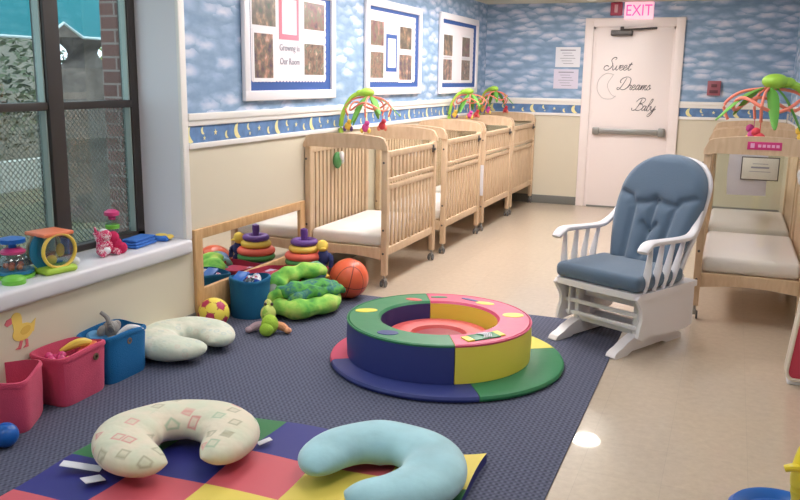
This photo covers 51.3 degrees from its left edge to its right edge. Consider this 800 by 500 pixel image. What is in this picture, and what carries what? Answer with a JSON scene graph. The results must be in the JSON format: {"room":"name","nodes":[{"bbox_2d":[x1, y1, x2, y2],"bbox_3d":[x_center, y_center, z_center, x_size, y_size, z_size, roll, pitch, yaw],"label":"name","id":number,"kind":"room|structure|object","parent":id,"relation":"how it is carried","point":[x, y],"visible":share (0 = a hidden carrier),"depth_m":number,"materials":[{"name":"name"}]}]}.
{"room":"children's room","nodes":[
{"label":"children's room","id":0,"kind":"room"},
{"bbox_2d":[0,156,111,264],"bbox_3d":[-6.426,-0.507,11.275,13.640,0.200,28.000,5,13,21],"label":"ground","id":1,"kind":"structure","parent":0,"point":[38,190],"depth_m":10.30,"materials":[{"name":"grey concrete"}]},
{"bbox_2d":[0,37,39,160],"bbox_3d":[-10.472,-3.789,12.030,1.000,5.800,13.600,5,13,21],"label":"wall","id":2,"kind":"structure","parent":1,"relation":"on","point":[4,50],"depth_m":17.31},
{"bbox_2d":[0,157,41,192],"bbox_3d":[-5.981,-1.111,12.619,0.200,0.450,13.000,5,13,21],"label":"wall","id":3,"kind":"structure","parent":1,"relation":"on","point":[38,158],"depth_m":12.76,"materials":[{"name":"grey"}]},
{"bbox_2d":[0,37,67,158],"bbox_3d":[-8.178,-2.552,12.665,1.977,3.289,10.056,5,13,21],"label":"bush","id":4,"kind":"object","parent":1,"relation":"on","point":[21,58],"visible":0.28,"depth_m":15.22,"materials":[{"name":"green plant"}]},
{"bbox_2d":[0,0,100,39],"bbox_3d":[-3.392,-1.117,5.810,0.947,3.300,4.500,5,13,21],"label":"shade canopy","id":5,"kind":"object","parent":1,"relation":"on","point":[82,17],"visible":0.4,"depth_m":6.53,"materials":[{"name":"teal fabric"}]},
{"bbox_2d":[59,25,110,222],"bbox_3d":[-3.884,-2.584,10.158,1.023,4.443,1.038,5,13,21],"label":"building","id":6,"kind":"structure","parent":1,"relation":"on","point":[82,70],"depth_m":10.09,"materials":[{"name":"grey"}]},
{"bbox_2d":[99,0,127,232],"bbox_3d":[-1.541,-0.873,5.017,0.140,3.200,0.530,5,13,21],"label":"wall","id":7,"kind":"structure","parent":1,"relation":"on","point":[110,58],"depth_m":4.75,"materials":[{"name":"brick"}]},
{"bbox_2d":[0,0,487,382],"bbox_3d":[-1.206,-0.788,5.209,0.360,2.365,11.694,5,13,21],"label":"wall","id":8,"kind":"structure","parent":0,"point":[228,182],"depth_m":5.03,"materials":[{"name":"beige paint"}]},
{"bbox_2d":[5,313,35,349],"bbox_3d":[-1.693,0.358,3.719,0.003,0.172,0.176,5,13,21],"label":"decal","id":9,"kind":"object","parent":8,"relation":"attached to","point":[23,331],"visible":1,"depth_m":3.71,"materials":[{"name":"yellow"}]},
{"bbox_2d":[0,0,144,266],"bbox_3d":[-2.020,-0.645,3.501,0.085,1.645,2.730,5,13,21],"label":"window","id":10,"kind":"structure","parent":8,"relation":"in","point":[50,106],"depth_m":4.24,"materials":[{"name":"brown metal"}]},
{"bbox_2d":[0,238,191,311],"bbox_3d":[-1.865,0.217,3.612,0.335,0.085,2.790,5,13,21],"label":"window sill","id":11,"kind":"structure","parent":8,"relation":"attached to","point":[92,268],"depth_m":4.13,"materials":[{"name":"white paint"}]},
{"bbox_2d":[1,274,25,285],"bbox_3d":[-1.732,0.133,3.734,0.104,0.036,0.104,5,13,21],"label":"toy","id":12,"kind":"object","parent":11,"relation":"on","point":[9,280],"visible":1,"depth_m":3.70,"materials":[{"name":"green plastic"}]},
{"bbox_2d":[0,236,35,280],"bbox_3d":[-1.787,0.031,3.845,0.184,0.189,0.184,5,13,21],"label":"toy","id":13,"kind":"object","parent":11,"relation":"on","point":[11,268],"visible":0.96,"depth_m":3.81,"materials":[{"name":"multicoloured plastic"}]},
{"bbox_2d":[25,227,79,275],"bbox_3d":[-1.653,0.004,3.966,0.167,0.197,0.251,8,14,32],"label":"toy","id":14,"kind":"object","parent":11,"relation":"on","point":[36,245],"visible":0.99,"depth_m":3.92,"materials":[{"name":"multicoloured plastic"}]},
{"bbox_2d":[93,227,127,257],"bbox_3d":[-1.512,-0.050,4.346,0.104,0.161,0.174,10,15,38],"label":"teddy bear","id":15,"kind":"object","parent":11,"relation":"on","point":[107,242],"visible":1,"depth_m":4.31,"materials":[{"name":"pink fabric"}]},
{"bbox_2d":[104,209,119,228],"bbox_3d":[-1.559,-0.116,4.513,0.079,0.211,0.079,5,13,21],"label":"toy","id":16,"kind":"object","parent":11,"relation":"on","point":[111,213],"visible":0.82,"depth_m":4.48,"materials":[{"name":"pink plastic"}]},
{"bbox_2d":[122,234,156,248],"bbox_3d":[-1.446,-0.050,4.599,0.110,0.045,0.201,4,12,14],"label":"book","id":17,"kind":"object","parent":11,"relation":"on","point":[140,240],"visible":0.85,"depth_m":4.55,"materials":[{"name":"blue fabric"}]},
{"bbox_2d":[134,0,183,238],"bbox_3d":[-1.857,-0.630,3.438,0.286,1.646,2.732,5,13,21],"label":"trim","id":18,"kind":"structure","parent":8,"relation":"attached to","point":[155,32],"depth_m":4.71,"materials":[{"name":"white paint"}]},
{"bbox_2d":[174,0,191,238],"bbox_3d":[-1.727,-0.654,3.381,0.024,1.730,2.830,5,13,21],"label":"trim","id":19,"kind":"structure","parent":8,"relation":"attached to","point":[179,4],"depth_m":4.67,"materials":[{"name":"white paint"}]},
{"bbox_2d":[192,200,304,315],"bbox_3d":[-0.957,0.021,5.521,0.022,0.531,1.360,5,13,21],"label":"wall mirror","id":20,"kind":"object","parent":8,"relation":"attached to","point":[221,250],"visible":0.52,"depth_m":5.33,"materials":[{"name":"clear mirror"}]},
{"bbox_2d":[203,210,298,286],"bbox_3d":[-0.962,-0.033,5.512,0.006,0.311,1.220,5,13,21],"label":"mirror glass","id":21,"kind":"object","parent":20,"relation":"attached to","point":[265,240],"depth_m":5.42,"materials":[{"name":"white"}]},
{"bbox_2d":[185,253,356,316],"bbox_3d":[-1.051,0.337,5.372,0.010,0.100,11.294,5,13,21],"label":"baseboard","id":22,"kind":"structure","parent":8,"relation":"attached to","point":[337,256],"depth_m":6.71,"materials":[{"name":"grey plastic"}]},
{"bbox_2d":[240,0,335,100],"bbox_3d":[-0.734,-1.429,5.723,0.030,0.775,1.285,5,13,21],"label":"board","id":23,"kind":"object","parent":8,"relation":"attached to","point":[288,47],"visible":1,"depth_m":5.66,"materials":[{"name":"white paper"}]},
{"bbox_2d":[250,0,276,30],"bbox_3d":[-0.873,-1.534,5.333,0.002,0.235,0.330,5,13,21],"label":"photo","id":24,"kind":"object","parent":23,"relation":"on","point":[263,13],"depth_m":5.33,"materials":[{"name":"brown paper"}]},
{"bbox_2d":[252,28,274,81],"bbox_3d":[-0.881,-1.256,5.381,0.002,0.330,0.270,5,13,21],"label":"photo","id":25,"kind":"object","parent":23,"relation":"attached to","point":[263,39],"depth_m":5.37,"materials":[{"name":"brown paper"}]},
{"bbox_2d":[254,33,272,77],"bbox_3d":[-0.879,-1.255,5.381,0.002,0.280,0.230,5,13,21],"label":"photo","id":26,"kind":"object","parent":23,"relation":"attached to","point":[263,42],"depth_m":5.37},
{"bbox_2d":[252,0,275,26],"bbox_3d":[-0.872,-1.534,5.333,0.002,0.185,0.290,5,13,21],"label":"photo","id":27,"kind":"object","parent":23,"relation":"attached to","point":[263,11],"depth_m":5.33},
{"bbox_2d":[302,0,324,34],"bbox_3d":[-0.615,-1.672,5.969,0.002,0.235,0.350,5,13,21],"label":"photo","id":28,"kind":"object","parent":23,"relation":"attached to","point":[313,11],"depth_m":5.95,"materials":[{"name":"brown"}]},
{"bbox_2d":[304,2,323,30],"bbox_3d":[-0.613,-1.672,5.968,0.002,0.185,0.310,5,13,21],"label":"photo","id":29,"kind":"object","parent":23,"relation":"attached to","point":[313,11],"depth_m":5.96},
{"bbox_2d":[303,40,324,78],"bbox_3d":[-0.621,-1.377,6.025,0.002,0.265,0.340,5,13,21],"label":"photo","id":30,"kind":"object","parent":23,"relation":"attached to","point":[313,50],"depth_m":6.02,"materials":[{"name":"brown paper"}]},
{"bbox_2d":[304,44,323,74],"bbox_3d":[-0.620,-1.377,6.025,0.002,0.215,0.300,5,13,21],"label":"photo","id":31,"kind":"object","parent":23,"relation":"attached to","point":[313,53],"depth_m":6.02},
{"bbox_2d":[188,103,483,143],"bbox_3d":[-0.089,-1.208,7.493,0.006,0.098,6.109,5,13,21],"label":"trim","id":32,"kind":"structure","parent":8,"relation":"attached to","point":[206,133],"depth_m":5.88,"materials":[{"name":"blue paper"}]},
{"bbox_2d":[188,97,484,149],"bbox_3d":[-0.078,-1.228,7.494,0.022,0.203,6.092,5,13,21],"label":"trim","id":33,"kind":"structure","parent":8,"relation":"attached to","point":[210,118],"depth_m":5.75,"materials":[{"name":"white paint"}]},
{"bbox_2d":[364,0,422,94],"bbox_3d":[-0.042,-1.793,7.430,0.030,0.795,1.310,5,13,21],"label":"board","id":34,"kind":"object","parent":8,"relation":"attached to","point":[392,30],"visible":0.93,"depth_m":7.35,"materials":[{"name":"white"}]},
{"bbox_2d":[370,48,383,80],"bbox_3d":[-0.196,-1.575,7.081,0.002,0.265,0.320,5,13,21],"label":"photo","id":35,"kind":"object","parent":34,"relation":"attached to","point":[376,54],"depth_m":7.08,"materials":[{"name":"brown paper"}]},
{"bbox_2d":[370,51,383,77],"bbox_3d":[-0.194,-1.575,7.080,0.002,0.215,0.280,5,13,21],"label":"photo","id":36,"kind":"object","parent":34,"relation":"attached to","point":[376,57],"depth_m":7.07},
{"bbox_2d":[370,17,384,48],"bbox_3d":[-0.192,-1.832,7.028,0.002,0.250,0.320,5,13,21],"label":"photo","id":37,"kind":"object","parent":34,"relation":"on","point":[377,24],"depth_m":7.03,"materials":[{"name":"brown"}]},
{"bbox_2d":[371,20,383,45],"bbox_3d":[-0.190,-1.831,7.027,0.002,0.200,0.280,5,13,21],"label":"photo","id":38,"kind":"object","parent":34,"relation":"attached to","point":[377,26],"depth_m":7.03},
{"bbox_2d":[398,52,411,82],"bbox_3d":[0.049,-1.687,7.689,0.002,0.275,0.350,5,13,21],"label":"photo","id":39,"kind":"object","parent":34,"relation":"attached to","point":[404,58],"depth_m":7.68,"materials":[{"name":"brown paper"}]},
{"bbox_2d":[399,23,411,52],"bbox_3d":[0.053,-1.941,7.636,0.002,0.245,0.330,5,13,21],"label":"photo","id":40,"kind":"object","parent":34,"relation":"on","point":[405,29],"depth_m":7.63,"materials":[{"name":"brown paper"}]},
{"bbox_2d":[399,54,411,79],"bbox_3d":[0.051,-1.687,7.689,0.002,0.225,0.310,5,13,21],"label":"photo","id":41,"kind":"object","parent":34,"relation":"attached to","point":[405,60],"depth_m":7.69},
{"bbox_2d":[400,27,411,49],"bbox_3d":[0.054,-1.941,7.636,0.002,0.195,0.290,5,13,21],"label":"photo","id":42,"kind":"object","parent":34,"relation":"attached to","point":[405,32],"depth_m":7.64},
{"bbox_2d":[437,11,478,93],"bbox_3d":[0.656,-2.145,9.154,0.030,0.825,1.355,5,13,21],"label":"board","id":43,"kind":"object","parent":8,"relation":"attached to","point":[458,47],"visible":1,"depth_m":9.07,"materials":[{"name":"white"}]},
{"bbox_2d":[442,57,452,81],"bbox_3d":[0.502,-1.909,8.811,0.002,0.263,0.330,5,13,21],"label":"photo","id":44,"kind":"object","parent":43,"relation":"attached to","point":[447,69],"depth_m":8.81,"materials":[{"name":"brown paper"}]},
{"bbox_2d":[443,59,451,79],"bbox_3d":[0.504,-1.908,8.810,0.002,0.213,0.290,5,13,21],"label":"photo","id":45,"kind":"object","parent":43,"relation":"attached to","point":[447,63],"depth_m":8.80},
{"bbox_2d":[443,32,452,57],"bbox_3d":[0.506,-2.155,8.760,0.002,0.262,0.330,5,13,21],"label":"photo","id":46,"kind":"object","parent":43,"relation":"on","point":[447,36],"depth_m":8.75,"materials":[{"name":"brown paper"}]},
{"bbox_2d":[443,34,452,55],"bbox_3d":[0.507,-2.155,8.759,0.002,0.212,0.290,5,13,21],"label":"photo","id":47,"kind":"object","parent":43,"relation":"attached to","point":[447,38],"depth_m":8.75},
{"bbox_2d":[460,58,469,81],"bbox_3d":[0.738,-2.028,9.394,0.002,0.268,0.350,5,13,21],"label":"photo","id":48,"kind":"object","parent":43,"relation":"attached to","point":[464,62],"depth_m":9.37,"materials":[{"name":"brown paper"}]},
{"bbox_2d":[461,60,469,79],"bbox_3d":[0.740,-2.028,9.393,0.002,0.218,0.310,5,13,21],"label":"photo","id":49,"kind":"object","parent":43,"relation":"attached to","point":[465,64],"depth_m":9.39},
{"bbox_2d":[461,35,470,58],"bbox_3d":[0.740,-2.275,9.338,0.002,0.257,0.320,5,13,21],"label":"photo","id":50,"kind":"object","parent":43,"relation":"on","point":[465,39],"depth_m":9.33,"materials":[{"name":"brown paper"}]},
{"bbox_2d":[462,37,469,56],"bbox_3d":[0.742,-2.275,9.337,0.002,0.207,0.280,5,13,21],"label":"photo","id":51,"kind":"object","parent":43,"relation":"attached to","point":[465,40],"depth_m":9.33},
{"bbox_2d":[328,200,799,499],"bbox_3d":[0.495,0.582,4.796,3.940,0.100,11.694,5,13,21],"label":"floor","id":52,"kind":"structure","parent":0,"point":[711,411],"depth_m":4.34,"materials":[{"name":"tile"}]},
{"bbox_2d":[0,295,621,499],"bbox_3d":[-0.866,0.942,2.693,2.354,0.008,6.285,5,13,21],"label":"rug","id":53,"kind":"object","parent":52,"relation":"on","point":[291,377],"visible":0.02,"depth_m":3.85,"materials":[{"name":"blue carpet"}]},
{"bbox_2d":[0,422,18,447],"bbox_3d":[-1.584,0.742,3.341,0.102,0.100,0.102,5,13,21],"label":"ball","id":54,"kind":"object","parent":53,"relation":"on","point":[9,432],"visible":1,"depth_m":3.31,"materials":[{"name":"blue plastic"}]},
{"bbox_2d":[0,359,42,433],"bbox_3d":[-1.692,0.625,3.552,0.283,0.240,0.280,-1,12,-7],"label":"fabric basket","id":55,"kind":"object","parent":53,"relation":"on","point":[21,396],"visible":0.98,"depth_m":3.49,"materials":[{"name":"fabric"}]},
{"bbox_2d":[29,337,105,406],"bbox_3d":[-1.536,0.559,3.870,0.215,0.245,0.320,5,13,21],"label":"fabric basket","id":56,"kind":"object","parent":53,"relation":"on","point":[67,381],"visible":0.86,"depth_m":3.78,"materials":[{"name":"fabric"}]},
{"bbox_2d":[60,338,91,351],"bbox_3d":[-1.515,0.444,3.911,0.162,0.055,0.045,-10,16,-42],"label":"banana","id":57,"kind":"object","parent":56,"relation":"in","point":[79,342],"visible":0.94,"depth_m":3.89,"materials":[{"name":"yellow plastic"}]},
{"bbox_2d":[76,319,145,384],"bbox_3d":[-1.427,0.502,4.152,0.222,0.245,0.320,5,13,21],"label":"fabric basket","id":58,"kind":"object","parent":53,"relation":"on","point":[124,352],"visible":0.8,"depth_m":4.08,"materials":[{"name":"blue fabric"}]},
{"bbox_2d":[97,311,120,337],"bbox_3d":[-1.417,0.400,4.128,0.132,0.241,0.182,5,13,21],"label":"elephant","id":59,"kind":"object","parent":58,"relation":"in","point":[110,328],"visible":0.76,"depth_m":4.08},
{"bbox_2d":[145,316,234,361],"bbox_3d":[-1.184,0.477,4.530,0.515,0.136,0.567,5,13,21],"label":"pillow","id":60,"kind":"object","parent":53,"relation":"on","point":[181,338],"visible":0.88,"depth_m":4.46,"materials":[{"name":"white fabric"}]},
{"bbox_2d":[198,297,229,321],"bbox_3d":[-1.106,0.374,4.944,0.184,0.184,0.184,-10,16,-43],"label":"soccer ball","id":61,"kind":"object","parent":53,"relation":"on","point":[214,308],"visible":0.69,"depth_m":4.88,"materials":[{"name":"yellow"}]},
{"bbox_2d":[0,418,486,499],"bbox_3d":[-0.633,0.887,2.849,1.526,0.042,1.522,5,13,21],"label":"play mat","id":62,"kind":"object","parent":53,"relation":"on","point":[271,470],"visible":0.41,"depth_m":3.08,"materials":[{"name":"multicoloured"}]},
{"bbox_2d":[59,399,272,483],"bbox_3d":[-0.882,0.729,3.216,0.638,0.144,0.649,5,13,21],"label":"pillow","id":63,"kind":"object","parent":62,"relation":"on","point":[127,443],"visible":1,"depth_m":3.16,"materials":[{"name":"beige fabric"}]},
{"bbox_2d":[298,420,466,499],"bbox_3d":[-0.041,0.779,3.048,0.553,0.140,0.643,-8,15,-36],"label":"pillow","id":64,"kind":"object","parent":62,"relation":"on","point":[431,466],"visible":1,"depth_m":3.02,"materials":[{"name":"blue fabric"}]},
{"bbox_2d":[229,273,270,319],"bbox_3d":[-0.943,0.283,5.220,0.252,0.255,0.251,5,13,21],"label":"fabric basket","id":65,"kind":"object","parent":53,"relation":"on","point":[247,299],"visible":0.75,"depth_m":5.12,"materials":[{"name":"blue fabric"}]},
{"bbox_2d":[245,299,291,335],"bbox_3d":[-0.773,0.400,4.855,0.222,0.178,0.200,12,16,43],"label":"stuffed toy","id":66,"kind":"object","parent":53,"relation":"on","point":[269,324],"visible":1,"depth_m":4.85,"materials":[{"name":"green fabric"}]},
{"bbox_2d":[247,265,295,272],"bbox_3d":[-0.834,0.239,5.491,0.278,0.235,0.339,5,13,21],"label":"fabric basket","id":67,"kind":"object","parent":53,"relation":"on","point":[278,267],"visible":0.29,"depth_m":5.61,"materials":[{"name":"red fabric"}]},
{"bbox_2d":[267,261,345,319],"bbox_3d":[-0.631,0.249,5.333,0.493,0.297,0.542,11,15,39],"label":"stuffed toy","id":68,"kind":"object","parent":53,"relation":"on","point":[292,298],"visible":0.85,"depth_m":5.22,"materials":[{"name":"green fabric"}]},
{"bbox_2d":[329,258,368,297],"bbox_3d":[-0.347,0.192,5.654,0.268,0.271,0.268,12,16,43],"label":"basketball","id":69,"kind":"object","parent":53,"relation":"on","point":[350,273],"visible":0.81,"depth_m":5.56,"materials":[{"name":"orange rubber"}]},
{"bbox_2d":[330,336,563,402],"bbox_3d":[0.248,0.569,4.455,1.242,0.040,1.242,5,13,21],"label":"pad","id":70,"kind":"object","parent":53,"relation":"on","point":[545,365],"visible":0.44,"depth_m":4.02,"materials":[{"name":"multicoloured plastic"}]},
{"bbox_2d":[392,318,485,334],"bbox_3d":[0.205,0.490,4.454,0.600,0.112,0.600,5,13,21],"label":"cushion","id":71,"kind":"object","parent":70,"relation":"on","point":[434,326],"visible":0.24,"depth_m":4.56,"materials":[{"name":"red plastic"}]},
{"bbox_2d":[347,293,531,384],"bbox_3d":[0.206,0.443,4.444,0.982,0.210,0.982,5,13,21],"label":"ring","id":72,"kind":"object","parent":70,"relation":"on","point":[503,349],"visible":0.99,"depth_m":4.11,"materials":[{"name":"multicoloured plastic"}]},
{"bbox_3d":[-0.677,0.205,5.802,0.307,0.180,0.329,5,13,21],"label":"fabric basket","id":73,"kind":"object","parent":53,"relation":"on","visible":0},
{"bbox_2d":[285,228,318,264],"bbox_3d":[-0.662,-0.015,5.751,0.270,0.282,0.270,5,13,21],"label":"stacking toy","id":74,"kind":"object","parent":73,"relation":"on","point":[303,248],"visible":0.79,"depth_m":5.67,"materials":[{"name":"multicoloured plastic"}]},
{"bbox_2d":[317,240,333,278],"bbox_3d":[-0.517,0.062,5.693,0.124,0.260,0.117,5,13,21],"label":"doll","id":75,"kind":"object","parent":73,"relation":"on","point":[325,256],"visible":0.74,"depth_m":5.68,"materials":[{"name":"blue"}]},
{"bbox_2d":[303,126,437,287],"bbox_3d":[-0.198,-0.389,6.485,0.664,1.095,1.096,5,13,21],"label":"crib","id":76,"kind":"object","parent":52,"relation":"on","point":[340,198],"visible":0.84,"depth_m":6.33,"materials":[{"name":"brown wood"}]},
{"bbox_2d":[313,210,418,245],"bbox_3d":[-0.204,-0.183,6.528,0.570,0.096,1.016,5,13,21],"label":"mattress","id":77,"kind":"object","parent":76,"relation":"on","point":[362,228],"visible":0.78,"depth_m":6.15,"materials":[{"name":"white fabric"}]},
{"bbox_2d":[339,88,400,132],"bbox_3d":[-0.229,-1.026,6.429,0.415,0.445,0.375,-5,13,-28],"label":"mobile","id":78,"kind":"object","parent":76,"relation":"attached to","point":[365,93],"visible":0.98,"depth_m":6.39,"materials":[{"name":"green plastic"}]},
{"bbox_2d":[375,119,482,253],"bbox_3d":[0.281,-0.628,7.671,0.664,1.095,1.096,5,13,21],"label":"crib","id":79,"kind":"object","parent":52,"relation":"on","point":[468,172],"visible":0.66,"depth_m":7.52,"materials":[{"name":"brown wood"}]},
{"bbox_2d":[397,191,462,218],"bbox_3d":[0.276,-0.422,7.715,0.570,0.096,1.016,5,13,21],"label":"mattress","id":80,"kind":"object","parent":79,"relation":"on","point":[438,195],"visible":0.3,"depth_m":7.34,"materials":[{"name":"white fabric"}]},
{"bbox_2d":[422,115,512,230],"bbox_3d":[0.720,-0.846,8.756,0.664,1.095,1.096,5,13,21],"label":"crib","id":81,"kind":"object","parent":52,"relation":"on","point":[497,166],"visible":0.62,"depth_m":8.72,"materials":[{"name":"brown wood"}]},
{"bbox_2d":[448,88,490,118],"bbox_3d":[0.753,-1.514,8.895,0.394,0.423,0.356,-6,14,-30],"label":"mobile","id":82,"kind":"object","parent":81,"relation":"attached to","point":[468,92],"visible":0.99,"depth_m":8.87,"materials":[{"name":"green plastic"}]},
{"bbox_2d":[458,112,535,214],"bbox_3d":[1.137,-1.053,9.786,0.664,1.095,1.096,5,13,21],"label":"crib","id":83,"kind":"object","parent":52,"relation":"on","point":[522,157],"visible":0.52,"depth_m":9.73,"materials":[{"name":"brown wood"}]},
{"bbox_2d":[478,86,512,114],"bbox_3d":[1.125,-1.722,9.826,0.394,0.423,0.356,0,12,-2],"label":"mobile","id":84,"kind":"object","parent":83,"relation":"attached to","point":[493,91],"visible":0.95,"depth_m":9.79,"materials":[{"name":"green plastic"}]},
{"bbox_2d":[548,154,712,359],"bbox_3d":[1.350,-0.009,4.859,0.876,1.056,0.646,-9,15,-40],"label":"glider chair","id":85,"kind":"object","parent":52,"relation":"on","point":[658,215],"visible":1,"depth_m":4.83,"materials":[{"name":"white paint"}]},
{"bbox_2d":[557,252,682,292],"bbox_3d":[1.266,0.123,4.814,0.475,0.090,0.564,-9,15,-40],"label":"seat cushion","id":86,"kind":"object","parent":85,"relation":"on","point":[612,272],"depth_m":4.69,"materials":[{"name":"blue fabric"}]},
{"bbox_2d":[610,154,707,264],"bbox_3d":[1.528,-0.242,4.966,0.325,0.636,0.565,-9,15,-40],"label":"cushion","id":87,"kind":"object","parent":85,"relation":"on","point":[666,195],"depth_m":4.92,"materials":[{"name":"blue fabric"}]},
{"bbox_2d":[692,128,799,318],"bbox_3d":[2.354,-0.200,5.569,0.664,1.172,1.096,5,13,21],"label":"crib","id":88,"kind":"object","parent":52,"relation":"on","point":[778,142],"visible":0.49,"depth_m":5.14,"materials":[{"name":"brown wood"}]},
{"bbox_2d":[727,154,767,195],"bbox_3d":[2.489,-0.540,5.967,0.270,0.300,0.004,5,13,21],"label":"paper notice","id":89,"kind":"object","parent":88,"relation":"hanging from","point":[735,185],"visible":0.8,"depth_m":5.98,"materials":[{"name":"grey paper"}]},
{"bbox_2d":[702,231,799,279],"bbox_3d":[2.354,0.021,5.614,0.570,0.103,1.016,5,13,21],"label":"mattress","id":90,"kind":"object","parent":88,"relation":"on","point":[770,256],"visible":1,"depth_m":5.28,"materials":[{"name":"white fabric"}]},
{"bbox_2d":[715,74,799,139],"bbox_3d":[2.345,-0.820,5.349,0.572,0.614,0.517,-6,14,-30],"label":"mobile","id":91,"kind":"object","parent":88,"relation":"attached to","point":[772,82],"visible":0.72,"depth_m":5.25,"materials":[{"name":"green plastic"}]},
{"bbox_2d":[740,156,779,180],"bbox_3d":[2.560,-0.577,5.918,0.250,0.165,0.012,5,13,21],"label":"framed notice","id":92,"kind":"object","parent":88,"relation":"attached to","point":[752,168],"visible":1,"depth_m":5.91,"materials":[{"name":"white paper"}]},
{"bbox_2d":[749,163,769,172],"bbox_3d":[2.558,-0.583,5.912,0.140,0.059,0.002,5,13,21],"label":"print","id":93,"kind":"object","parent":92,"relation":"attached to","point":[753,167],"depth_m":5.91,"materials":[{"name":"grey paper"}]},
{"bbox_2d":[708,121,799,237],"bbox_3d":[2.808,-0.425,6.690,0.664,1.172,1.096,5,13,21],"label":"crib","id":94,"kind":"object","parent":52,"relation":"on","point":[793,162],"visible":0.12,"depth_m":6.93,"materials":[{"name":"brown wood"}]},
{"bbox_2d":[708,208,788,236],"bbox_3d":[2.807,-0.205,6.735,0.570,0.103,1.016,5,13,21],"label":"mattress","id":95,"kind":"object","parent":94,"relation":"on","point":[721,220],"visible":0.71,"depth_m":6.53,"materials":[{"name":"white fabric"}]},
{"bbox_2d":[728,446,799,499],"bbox_3d":[1.297,0.763,2.817,0.330,0.372,0.330,5,13,21],"label":"toy","id":96,"kind":"object","parent":52,"relation":"on","point":[754,493],"visible":1,"depth_m":2.93,"materials":[{"name":"blue plastic"}]},
{"bbox_2d":[728,487,790,499],"bbox_3d":[1.295,0.914,2.848,0.330,0.065,0.330,5,13,21],"label":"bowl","id":97,"kind":"object","parent":96,"relation":"on","point":[754,493],"depth_m":2.95,"materials":[{"name":"blue plastic"}]},
{"bbox_2d":[784,298,799,385],"bbox_3d":[2.102,0.409,4.198,0.267,0.529,0.249,5,13,21],"label":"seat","id":98,"kind":"object","parent":52,"relation":"on","point":[792,361],"visible":1,"depth_m":4.16,"materials":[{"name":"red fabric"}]},
{"bbox_2d":[475,0,706,3],"bbox_3d":[0.485,-1.836,4.314,4.040,0.100,11.694,5,13,21],"label":"ceiling","id":99,"kind":"structure","parent":0,"point":[482,1],"depth_m":9.52,"materials":[{"name":"beige tile"}]},
{"bbox_2d":[484,0,799,209],"bbox_3d":[2.669,-1.670,9.743,3.640,2.365,0.150,5,13,21],"label":"wall","id":100,"kind":"structure","parent":0,"point":[737,44],"depth_m":9.47,"materials":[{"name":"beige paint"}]},
{"bbox_2d":[486,103,580,113],"bbox_3d":[1.604,-1.719,10.078,1.168,0.098,0.006,5,13,21],"label":"trim","id":101,"kind":"structure","parent":100,"relation":"attached to","point":[546,108],"depth_m":10.05,"materials":[{"name":"blue paper"}]},
{"bbox_2d":[486,97,580,115],"bbox_3d":[1.601,-1.737,10.067,1.168,0.203,0.022,5,13,21],"label":"trim","id":102,"kind":"structure","parent":100,"relation":"attached to","point":[552,101],"depth_m":10.00,"materials":[{"name":"white paint"}]},
{"bbox_2d":[553,69,578,88],"bbox_3d":[1.966,-2.028,9.870,0.290,0.225,0.006,5,13,21],"label":"paper notice","id":103,"kind":"object","parent":100,"relation":"attached to","point":[563,78],"visible":1,"depth_m":9.87,"materials":[{"name":"white paper"}]},
{"bbox_2d":[558,72,573,85],"bbox_3d":[1.966,-2.031,9.868,0.180,0.162,0.002,5,13,21],"label":"print","id":104,"kind":"object","parent":103,"relation":"attached to","point":[564,78],"depth_m":9.87,"materials":[{"name":"grey paper"}]},
{"bbox_2d":[555,47,580,66],"bbox_3d":[1.979,-2.275,9.815,0.290,0.230,0.006,5,13,21],"label":"paper notice","id":105,"kind":"object","parent":100,"relation":"attached to","point":[565,56],"visible":1,"depth_m":9.81,"materials":[{"name":"white paper"}]},
{"bbox_2d":[560,50,575,63],"bbox_3d":[1.979,-2.279,9.812,0.180,0.162,0.002,5,13,21],"label":"print","id":106,"kind":"object","parent":105,"relation":"attached to","point":[566,56],"depth_m":9.81,"materials":[{"name":"grey paper"}]},
{"bbox_2d":[610,2,622,15],"bbox_3d":[2.469,-2.749,9.490,0.130,0.145,0.062,5,13,21],"label":"fire alarm strobe","id":107,"kind":"object","parent":100,"relation":"attached to","point":[616,7],"visible":1,"depth_m":9.47,"materials":[{"name":"red plastic"}]},
{"bbox_2d":[575,17,686,207],"bbox_3d":[2.642,-1.559,9.638,1.106,2.190,0.102,5,13,21],"label":"door","id":108,"kind":"structure","parent":100,"relation":"in","point":[632,77],"depth_m":9.64,"materials":[{"name":"white paint"}]},
{"bbox_2d":[501,193,777,211],"bbox_3d":[2.623,-0.546,9.900,3.420,0.100,0.010,5,13,21],"label":"baseboard","id":109,"kind":"structure","parent":100,"relation":"attached to","point":[566,200],"depth_m":10.18,"materials":[{"name":"grey plastic"}]},
{"bbox_2d":[624,2,654,18],"bbox_3d":[2.703,-2.705,9.404,0.320,0.190,0.064,5,13,21],"label":"exit sign","id":110,"kind":"object","parent":100,"relation":"attached to","point":[633,10],"visible":1,"depth_m":9.38,"materials":[{"name":"pink"}]},
{"bbox_2d":[707,81,720,95],"bbox_3d":[3.498,-1.802,9.270,0.140,0.160,0.052,5,13,21],"label":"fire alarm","id":111,"kind":"object","parent":100,"relation":"attached to","point":[713,87],"visible":1,"depth_m":9.25,"materials":[{"name":"red"}]},
{"bbox_2d":[678,101,787,122],"bbox_3d":[3.694,-1.538,9.261,1.122,0.203,0.022,5,13,21],"label":"trim","id":112,"kind":"structure","parent":100,"relation":"attached to","point":[683,104],"depth_m":9.31,"materials":[{"name":"white paint"}]},
{"bbox_2d":[679,108,786,119],"bbox_3d":[3.696,-1.521,9.272,1.122,0.098,0.006,5,13,21],"label":"trim","id":113,"kind":"structure","parent":100,"relation":"attached to","point":[683,112],"depth_m":9.32,"materials":[{"name":"blue paper"}]},
{"bbox_2d":[779,19,799,212],"bbox_3d":[2.219,-0.458,3.863,0.150,2.365,11.644,5,13,21],"label":"wall","id":114,"kind":"structure","parent":0,"point":[794,97],"depth_m":8.74,"materials":[{"name":"beige paint"}]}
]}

